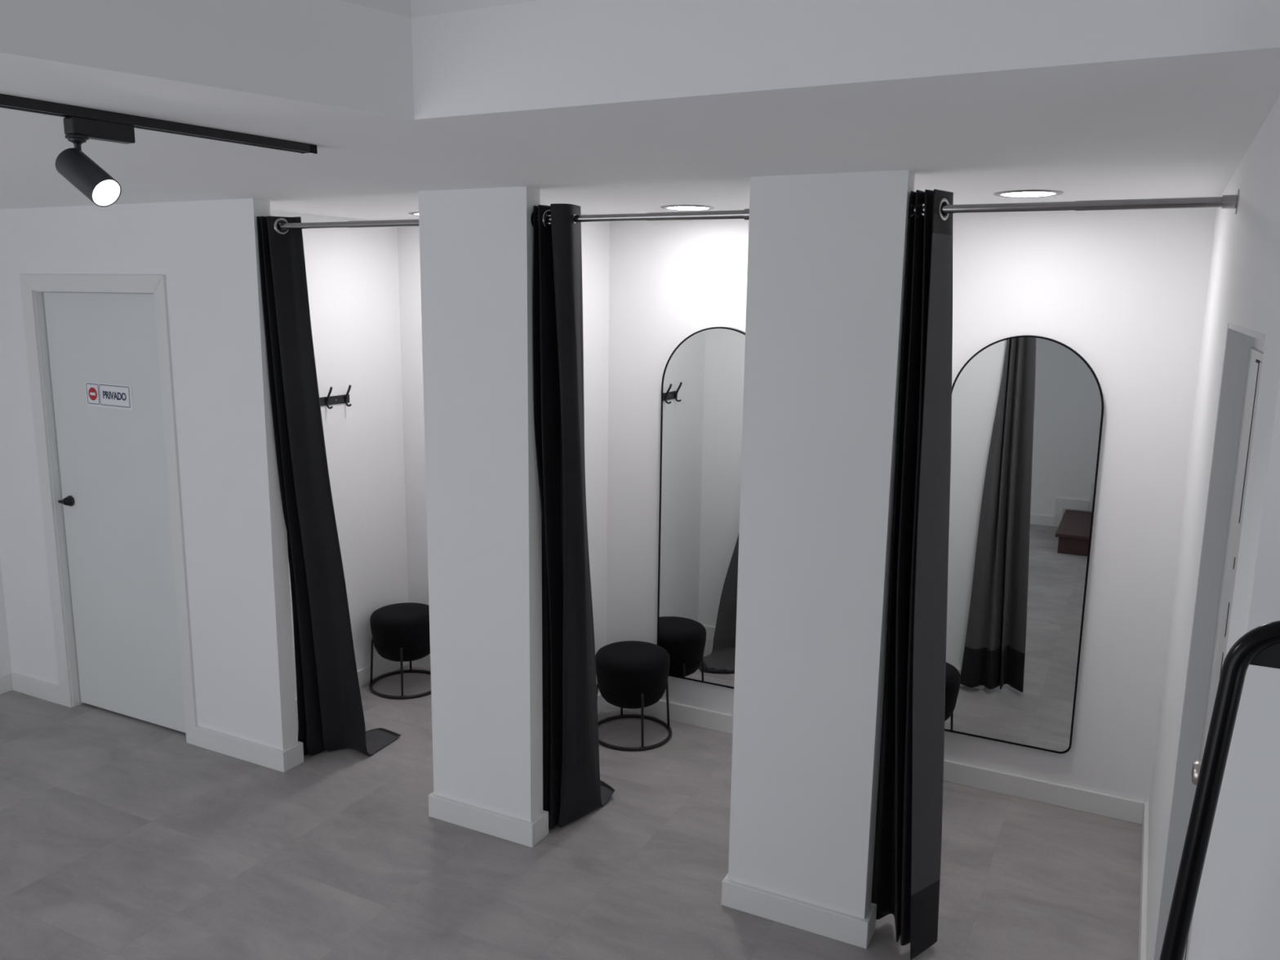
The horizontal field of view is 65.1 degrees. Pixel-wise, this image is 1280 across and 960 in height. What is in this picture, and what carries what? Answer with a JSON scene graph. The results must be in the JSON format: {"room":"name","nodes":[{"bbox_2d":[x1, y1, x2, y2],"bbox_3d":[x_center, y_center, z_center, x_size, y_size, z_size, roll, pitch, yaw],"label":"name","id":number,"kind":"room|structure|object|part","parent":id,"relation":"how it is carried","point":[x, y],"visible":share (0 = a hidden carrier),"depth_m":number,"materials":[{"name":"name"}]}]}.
{"room":"clothing store","nodes":[
{"label":"clothing store","id":0,"kind":"room"},
{"bbox_2d":[0,560,12,675],"bbox_3d":[-4.297,0.238,3.117,0.100,2.421,4.400,6,12,26],"label":"wall","id":1,"kind":"structure","parent":0,"point":[5,655],"depth_m":5.17,"materials":[{"name":"white paint"}]},
{"bbox_2d":[0,673,12,694],"bbox_3d":[-4.264,1.389,3.294,0.016,0.093,4.384,6,12,26],"label":"baseboard","id":2,"kind":"structure","parent":1,"relation":"attached to","point":[6,686],"depth_m":5.19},
{"bbox_2d":[270,209,408,698],"bbox_3d":[-1.597,-0.065,4.965,0.070,2.421,1.215,6,12,26],"label":"wall","id":3,"kind":"structure","parent":0,"point":[352,273],"depth_m":5.18,"materials":[{"name":"white paint"}]},
{"bbox_2d":[319,384,351,408],"bbox_3d":[-1.551,-0.392,4.856,0.046,0.110,0.450,6,12,26],"label":"hook rail","id":4,"kind":"object","parent":3,"relation":"attached to","point":[329,400],"visible":0.48,"depth_m":4.97,"materials":[{"name":"black metal"}]},
{"bbox_3d":[-1.570,-0.377,4.868,0.005,0.042,0.450,6,12,26],"label":"plate","id":5,"kind":"part","parent":4,"relation":"part of","materials":[{"name":"black paint"}]},
{"bbox_2d":[340,0,411,17],"bbox_3d":[-1.531,-1.766,0.659,0.163,2.079,3.279,9,13,37],"label":"wall","id":6,"kind":"structure","parent":0,"point":[401,7],"depth_m":2.03,"materials":[{"name":"white paint"}]},
{"bbox_2d":[0,169,915,919],"bbox_3d":[-1.284,0.099,4.092,4.582,2.421,0.085,6,12,26],"label":"wall","id":7,"kind":"structure","parent":0,"point":[827,253],"depth_m":3.59,"materials":[{"name":"white paint"}]},
{"bbox_2d":[19,274,197,745],"bbox_3d":[-2.444,0.126,4.688,0.984,2.123,0.097,6,12,26],"label":"door","id":8,"kind":"structure","parent":7,"relation":"in","point":[109,480],"depth_m":4.69,"materials":[{"name":"white paint"}]},
{"bbox_3d":[-2.755,0.103,4.819,0.060,0.052,0.045,6,12,26],"label":"handle","id":9,"kind":"part","parent":8,"relation":"part of","materials":[{"name":"black paint"}]},
{"bbox_2d":[85,382,133,410],"bbox_3d":[-2.429,-0.384,4.587,0.318,0.112,0.004,6,12,26],"label":"door sign","id":10,"kind":"object","parent":8,"relation":"attached to","point":[98,394],"visible":1,"depth_m":4.58,"materials":[{"name":"white plastic"}]},
{"bbox_2d":[9,671,303,772],"bbox_3d":[-2.388,1.130,4.843,1.940,0.093,0.118,6,12,26],"label":"baseboard","id":11,"kind":"structure","parent":7,"relation":"attached to","point":[265,756],"depth_m":4.51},
{"bbox_2d":[277,218,418,229],"bbox_3d":[-1.136,-0.977,3.840,0.821,0.062,0.062,6,12,26],"label":"curtain rod","id":12,"kind":"object","parent":7,"relation":"attached to","point":[387,223],"visible":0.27,"depth_m":3.80,"materials":[{"name":"metal"}]},
{"bbox_2d":[256,216,400,755],"bbox_3d":[-1.349,0.081,4.365,0.309,2.350,0.495,5,11,23],"label":"curtain","id":13,"kind":"object","parent":12,"relation":"hanging from","point":[331,716],"visible":0.99,"depth_m":4.24,"materials":[{"name":"black fabric"}]},
{"bbox_2d":[530,208,749,226],"bbox_3d":[-0.002,-0.858,3.276,0.804,0.062,0.062,6,12,26],"label":"curtain rod","id":14,"kind":"object","parent":7,"relation":"attached to","point":[738,214],"visible":0.66,"depth_m":3.23,"materials":[{"name":"metal"}]},
{"bbox_2d":[533,203,614,829],"bbox_3d":[-0.308,0.179,3.881,0.348,2.358,0.632,4,11,19],"label":"curtain","id":15,"kind":"object","parent":14,"relation":"hanging from","point":[573,788],"visible":0.96,"depth_m":3.65,"materials":[{"name":"black fabric"}]},
{"bbox_2d":[295,653,1149,959],"bbox_3d":[0.045,1.274,4.236,3.752,0.094,1.422,6,12,26],"label":"baseboard","id":16,"kind":"structure","parent":7,"relation":"attached to","point":[1099,803],"depth_m":3.95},
{"bbox_2d":[907,188,1239,219],"bbox_3d":[1.142,-0.739,2.707,0.815,0.062,0.062,6,12,26],"label":"curtain rod","id":17,"kind":"object","parent":7,"relation":"attached to","point":[1225,202],"visible":0.84,"depth_m":2.66,"materials":[{"name":"metal"}]},
{"bbox_2d":[871,189,953,959],"bbox_3d":[0.813,0.327,3.095,0.163,2.344,0.318,-9,14,-42],"label":"curtain","id":18,"kind":"object","parent":17,"relation":"hanging from","point":[906,872],"visible":0.92,"depth_m":3.04,"materials":[{"name":"black fabric"}]},
{"bbox_2d":[410,0,537,17],"bbox_3d":[0.758,-1.859,1.335,2.878,2.079,0.100,6,12,26],"label":"wall","id":19,"kind":"structure","parent":0,"point":[420,8],"depth_m":2.03,"materials":[{"name":"white paint"}]},
{"bbox_2d":[0,663,1142,959],"bbox_3d":[-1.115,1.675,2.498,6.590,0.100,5.950,6,12,26],"label":"floor","id":20,"kind":"structure","parent":0,"point":[122,837],"depth_m":3.69,"materials":[{"name":"grey tile"}]},
{"bbox_2d":[368,602,431,699],"bbox_3d":[-1.243,0.890,5.324,0.389,0.421,0.389,9,13,38],"label":"stool","id":21,"kind":"object","parent":20,"relation":"on","point":[400,632],"visible":0.84,"depth_m":5.18,"materials":[{"name":"black fabric"}]},
{"bbox_3d":[-1.421,0.965,5.318,0.035,0.272,0.032,0,10,-6],"label":"leg","id":22,"kind":"part","parent":21,"relation":"part of","materials":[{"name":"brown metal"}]},
{"bbox_2d":[369,602,430,649],"bbox_3d":[-1.241,0.763,5.301,0.356,0.163,0.356,9,13,38],"label":"seat cushion","id":23,"kind":"object","parent":21,"relation":"on","point":[404,625],"depth_m":5.17,"materials":[{"name":"black fabric"}]},
{"bbox_3d":[-1.225,0.996,5.164,0.032,0.272,0.035,0,10,-6],"label":"leg","id":24,"kind":"part","parent":21,"relation":"part of","materials":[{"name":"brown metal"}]},
{"bbox_3d":[-1.263,0.931,5.511,0.032,0.272,0.035,0,10,-6],"label":"leg","id":25,"kind":"part","parent":21,"relation":"part of","materials":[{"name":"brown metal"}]},
{"bbox_2d":[595,640,671,751],"bbox_3d":[-0.037,1.008,4.768,0.389,0.421,0.389,6,12,28],"label":"stool","id":26,"kind":"object","parent":20,"relation":"on","point":[630,674],"visible":0.91,"depth_m":4.63,"materials":[{"name":"black fabric"}]},
{"bbox_3d":[-0.087,1.050,4.949,0.032,0.272,0.035,-2,11,-16],"label":"leg","id":27,"kind":"part","parent":26,"relation":"part of","materials":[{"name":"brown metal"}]},
{"bbox_2d":[595,640,670,696],"bbox_3d":[-0.036,0.881,4.745,0.356,0.163,0.356,6,12,28],"label":"seat cushion","id":28,"kind":"object","parent":26,"relation":"on","point":[624,668],"depth_m":4.62,"materials":[{"name":"black fabric"}]},
{"bbox_3d":[0.011,1.113,4.614,0.032,0.272,0.035,-2,11,-16],"label":"leg","id":29,"kind":"part","parent":26,"relation":"part of","materials":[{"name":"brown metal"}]},
{"bbox_3d":[0.132,1.075,4.830,0.035,0.272,0.032,-2,11,-16],"label":"leg","id":30,"kind":"part","parent":26,"relation":"part of","materials":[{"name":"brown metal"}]},
{"bbox_2d":[1159,620,1279,959],"bbox_3d":[0.908,1.016,1.252,0.714,1.702,0.440,6,12,26],"label":"frame","id":31,"kind":"object","parent":20,"relation":"on","point":[1260,646],"visible":1,"depth_m":1.23,"materials":[{"name":"black metal"}]},
{"bbox_3d":[0.921,0.218,1.110,0.449,0.048,0.003,6,12,26],"label":"plate","id":32,"kind":"part","parent":31,"relation":"part of","materials":[{"name":"black paint"}]},
{"bbox_2d":[548,213,609,693],"bbox_3d":[-0.465,0.053,4.401,0.070,2.421,1.215,6,12,26],"label":"wall","id":33,"kind":"structure","parent":0,"point":[595,236],"depth_m":4.76,"materials":[{"name":"white paint"}]},
{"bbox_2d":[0,0,1279,220],"bbox_3d":[-1.082,-0.853,2.034,6.590,0.200,5.950,6,12,26],"label":"ceiling","id":34,"kind":"structure","parent":0,"point":[600,107],"depth_m":1.96,"materials":[{"name":"white paint"}]},
{"bbox_2d":[0,93,317,155],"bbox_3d":[-1.173,-0.729,1.963,0.036,0.021,1.310,7,12,32],"label":"track","id":35,"kind":"object","parent":34,"relation":"attached to","point":[6,101],"visible":1,"depth_m":2.15,"materials":[{"name":"black metal"}]},
{"bbox_2d":[55,115,135,207],"bbox_3d":[-1.087,-0.644,2.046,0.134,0.178,0.157,7,12,32],"label":"track spotlight","id":36,"kind":"object","parent":35,"relation":"hanging from","point":[77,168],"visible":1,"depth_m":2.01,"materials":[{"name":"black paint"}]},
{"bbox_3d":[-1.138,-0.668,2.031,0.042,0.058,0.042,7,12,32],"label":"stem","id":37,"kind":"part","parent":36,"relation":"part of","materials":[{"name":"black paint"}]},
{"bbox_2d":[408,211,418,215],"bbox_3d":[-0.948,-1.216,4.595,0.224,0.006,0.224,6,12,26],"label":"recessed light","id":38,"kind":"object","parent":34,"relation":"in","point":[416,213],"visible":0.2,"depth_m":4.54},
{"bbox_2d":[660,204,715,210],"bbox_3d":[0.195,-1.108,4.087,0.224,0.006,0.224,6,12,26],"label":"recessed light","id":39,"kind":"object","parent":34,"relation":"in","point":[675,207],"visible":1,"depth_m":4.05,"materials":[{"name":"white plastic"}]},
{"bbox_2d":[667,206,707,209],"bbox_3d":[0.195,-1.107,4.087,0.175,0.004,0.175,6,12,26],"label":"diffuser","id":40,"kind":"object","parent":39,"relation":"attached to","point":[668,207],"depth_m":4.08,"materials":[{"name":"white plastic"}]},
{"bbox_2d":[993,189,1064,197],"bbox_3d":[1.307,-0.963,3.379,0.224,0.006,0.224,6,12,26],"label":"recessed light","id":41,"kind":"object","parent":34,"relation":"in","point":[1027,193],"visible":1,"depth_m":3.35,"materials":[{"name":"white plastic"}]},
{"bbox_2d":[1001,191,1054,196],"bbox_3d":[1.307,-0.963,3.379,0.175,0.004,0.175,6,12,26],"label":"diffuser","id":42,"kind":"object","parent":41,"relation":"attached to","point":[1003,193],"depth_m":3.37,"materials":[{"name":"white plastic"}]},
{"bbox_2d":[397,207,1216,803],"bbox_3d":[0.373,0.008,4.710,3.822,2.421,0.100,6,12,26],"label":"wall","id":43,"kind":"structure","parent":0,"point":[1125,290],"depth_m":4.00,"materials":[{"name":"white paint"}]},
{"bbox_2d":[657,326,745,688],"bbox_3d":[0.356,0.144,4.670,0.580,1.696,0.025,6,12,26],"label":"arched mirror","id":44,"kind":"object","parent":43,"relation":"attached to","point":[702,384],"visible":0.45,"depth_m":4.69,"materials":[{"name":"black mirror"}]},
{"bbox_2d":[944,335,1103,753],"bbox_3d":[1.519,0.266,4.092,0.580,1.696,0.025,6,12,26],"label":"arched mirror","id":45,"kind":"object","parent":43,"relation":"attached to","point":[1028,411],"visible":0.84,"depth_m":4.07,"materials":[{"name":"black mirror"}]},
{"bbox_2d":[1146,95,1279,959],"bbox_3d":[1.964,0.442,2.456,1.093,2.421,2.752,6,12,26],"label":"wall","id":46,"kind":"structure","parent":0,"point":[1237,912],"depth_m":1.58,"materials":[{"name":"white paint"}]},
{"bbox_2d":[1153,324,1265,959],"bbox_3d":[1.215,0.691,2.172,0.064,2.015,0.962,6,12,26],"label":"door","id":47,"kind":"structure","parent":46,"relation":"in","point":[1242,363],"depth_m":2.48,"materials":[{"name":"grey paint"}]},
{"bbox_3d":[1.164,0.606,2.062,0.054,0.050,0.050,6,12,26],"label":"knob","id":48,"kind":"part","parent":47,"relation":"part of","materials":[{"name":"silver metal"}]}
]}

